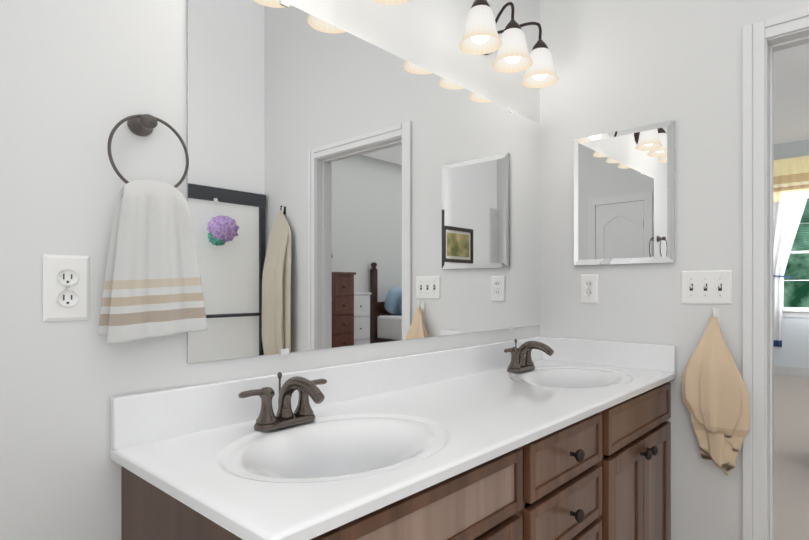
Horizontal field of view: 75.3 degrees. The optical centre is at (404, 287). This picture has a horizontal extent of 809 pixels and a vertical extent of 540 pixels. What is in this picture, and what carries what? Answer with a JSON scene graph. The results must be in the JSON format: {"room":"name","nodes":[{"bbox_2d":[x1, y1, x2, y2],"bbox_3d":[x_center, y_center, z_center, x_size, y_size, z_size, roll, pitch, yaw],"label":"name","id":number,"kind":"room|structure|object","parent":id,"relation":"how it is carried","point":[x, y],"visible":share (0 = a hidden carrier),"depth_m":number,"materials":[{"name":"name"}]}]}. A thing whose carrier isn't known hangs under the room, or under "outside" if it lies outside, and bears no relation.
{"room":"bathroom","nodes":[
{"label":"bathroom","id":0,"kind":"room"},
{"bbox_2d":[0,0,539,539],"bbox_3d":[-0.542,-0.485,1.167,0.120,3.360,3.270,0,0,42],"label":"wall","id":1,"kind":"structure","parent":0,"point":[80,80],"depth_m":1.01,"materials":[{"name":"white paint"}]},
{"bbox_2d":[43,254,89,321],"bbox_3d":[-0.628,0.000,0.977,0.008,0.122,0.076,0,0,42],"label":"outlet","id":2,"kind":"object","parent":1,"relation":"attached to","point":[66,287],"visible":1,"depth_m":0.97,"materials":[{"name":"white plastic"}]},
{"bbox_2d":[98,114,206,343],"bbox_3d":[-0.508,-0.124,1.060,0.072,0.458,0.196,0,0,42],"label":"towel ring","id":3,"kind":"object","parent":1,"relation":"attached to","point":[152,285],"visible":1,"depth_m":1.04,"materials":[{"name":"white fabric"}]},
{"bbox_2d":[187,0,539,362],"bbox_3d":[0.064,-0.280,1.737,0.008,0.902,1.599,0,0,42],"label":"vanity mirror","id":4,"kind":"object","parent":1,"relation":"attached to","point":[344,188],"visible":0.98,"depth_m":1.47,"materials":[{"name":"clear glass"}]},
{"bbox_2d":[372,0,409,4],"bbox_3d":[-0.200,-0.930,1.302,0.202,0.233,0.559,0,0,42],"label":"sconce","id":5,"kind":"object","parent":1,"relation":"attached to","point":[391,2],"visible":1,"depth_m":1.50,"materials":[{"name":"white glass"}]},
{"bbox_2d":[111,336,675,449],"bbox_3d":[0.218,0.266,1.495,0.557,0.102,1.757,0,0,42],"label":"backsplash","id":6,"kind":"structure","parent":1,"relation":"attached to","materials":[{"name":"stone"}]},
{"bbox_2d":[459,0,558,87],"bbox_3d":[0.372,-0.930,1.931,0.202,0.233,0.559,0,0,42],"label":"sconce","id":7,"kind":"object","parent":1,"relation":"attached to","point":[481,35],"visible":1,"depth_m":1.87,"materials":[{"name":"white glass"}]},
{"bbox_2d":[540,0,808,539],"bbox_3d":[1.827,-0.485,1.305,6.240,3.360,0.120,0,0,42],"label":"wall","id":8,"kind":"structure","parent":0,"point":[619,65],"depth_m":1.97,"materials":[{"name":"white paint"}]},
{"bbox_2d":[580,274,597,303],"bbox_3d":[0.766,0.004,2.181,0.076,0.122,0.008,0,0,42],"label":"outlet","id":9,"kind":"object","parent":8,"relation":"attached to","point":[588,288],"visible":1,"depth_m":2.18,"materials":[{"name":"white plastic"}]},
{"bbox_2d":[574,120,674,264],"bbox_3d":[0.862,-0.360,2.087,0.390,0.530,0.019,0,0,42],"label":"mirror","id":10,"kind":"object","parent":8,"relation":"attached to","point":[624,196],"visible":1,"depth_m":2.06,"materials":[{"name":"clear glass"}]},
{"bbox_2d":[681,270,731,304],"bbox_3d":[1.081,-0.002,1.887,0.164,0.122,0.020,0,0,42],"label":"switch plate","id":11,"kind":"object","parent":8,"relation":"attached to","point":[706,287],"visible":1,"depth_m":1.89,"materials":[{"name":"white plastic"}]},
{"bbox_2d":[682,308,749,475],"bbox_3d":[1.087,0.362,1.837,0.210,0.584,0.086,0,0,42],"label":"towel","id":12,"kind":"object","parent":8,"relation":"attached to","point":[715,397],"visible":0.98,"depth_m":1.81,"materials":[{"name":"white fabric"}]},
{"bbox_2d":[742,7,808,539],"bbox_3d":[1.545,0.146,1.561,0.896,2.098,0.156,0,0,42],"label":"door frame","id":13,"kind":"structure","parent":8,"relation":"attached to","point":[763,40],"depth_m":1.78,"materials":[{"name":"white paint"}]},
{"bbox_2d":[773,374,808,539],"bbox_3d":[4.083,1.220,3.788,6.240,0.050,6.710,0,0,42],"label":"floor","id":14,"kind":"structure","parent":0,"point":[790,457],"depth_m":3.67,"materials":[{"name":"beige carpet"}]},
{"bbox_2d":[773,139,808,367],"bbox_3d":[6.300,-0.485,6.225,6.240,3.360,0.120,0,0,42],"label":"wall","id":15,"kind":"structure","parent":0,"point":[793,351],"depth_m":7.09,"materials":[{"name":"white paint"}]},
{"bbox_2d":[773,365,808,377],"bbox_3d":[6.255,1.130,6.176,5.940,0.130,0.014,0,0,42],"label":"baseboard","id":16,"kind":"structure","parent":15,"relation":"attached to","point":[791,371],"depth_m":7.09,"materials":[{"name":"white paint"}]},
{"bbox_2d":[783,199,808,317],"bbox_3d":[5.749,-0.475,6.689,1.770,1.750,0.175,0,0,42],"label":"window","id":17,"kind":"structure","parent":15,"relation":"in","point":[799,312],"depth_m":7.05,"materials":[{"name":"white paint"}]},
{"bbox_2d":[773,43,808,144],"bbox_3d":[4.104,-2.000,3.809,6.240,0.050,6.650,0,0,42],"label":"ceiling","id":18,"kind":"structure","parent":0,"point":[790,94],"depth_m":5.36,"materials":[{"name":"white paint"}]},
{"bbox_3d":[0.337,1.220,0.409,2.440,0.050,3.330,0,0,42],"label":"floor","id":19,"kind":"structure","parent":0,"visible":0},
{"bbox_2d":[110,336,675,539],"bbox_3d":[0.225,0.696,1.488,0.578,0.998,1.757,0,0,42],"label":"bathroom vanity","id":20,"kind":"object","parent":19,"relation":"on","point":[544,438],"visible":1,"depth_m":1.19,"materials":[{"name":"white stone"}]},
{"bbox_2d":[238,372,326,430],"bbox_3d":[-0.237,0.256,1.181,0.162,0.117,0.237,0,0,42],"label":"faucet","id":21,"kind":"object","parent":20,"relation":"on","point":[303,418],"depth_m":1.19,"materials":[{"name":"brown metal"}]},
{"bbox_2d":[504,339,553,372],"bbox_3d":[0.486,0.256,1.976,0.162,0.117,0.237,0,0,42],"label":"faucet","id":22,"kind":"object","parent":20,"relation":"on","point":[521,360],"depth_m":1.98,"materials":[{"name":"brown metal"}]},
{"bbox_3d":[5.692,-1.735,6.627,2.270,0.055,0.102,0,0,42],"label":"curtain rod","id":23,"kind":"object","parent":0,"visible":0},
{"bbox_2d":[773,198,807,348],"bbox_3d":[5.151,-0.420,7.043,0.642,2.490,0.149,0,0,42],"label":"curtain","id":24,"kind":"object","parent":23,"relation":"hanging from","point":[787,214],"visible":0.31,"depth_m":7.10,"materials":[{"name":"white fabric"}]},
{"bbox_2d":[773,156,808,201],"bbox_3d":[5.595,-1.439,6.520,2.003,0.572,0.051,0,0,42],"label":"curtain valance","id":25,"kind":"object","parent":23,"relation":"hanging from","point":[790,178],"visible":0.67,"depth_m":6.94,"materials":[{"name":"beige fabric"}]},
{"label":"outside","id":26,"kind":"structure","parent":0,"visible":0},
{"bbox_2d":[784,198,808,307],"bbox_3d":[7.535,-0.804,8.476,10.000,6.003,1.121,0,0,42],"label":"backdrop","id":27,"kind":"structure","parent":26,"point":[796,293],"depth_m":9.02,"materials":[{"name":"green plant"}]}
]}

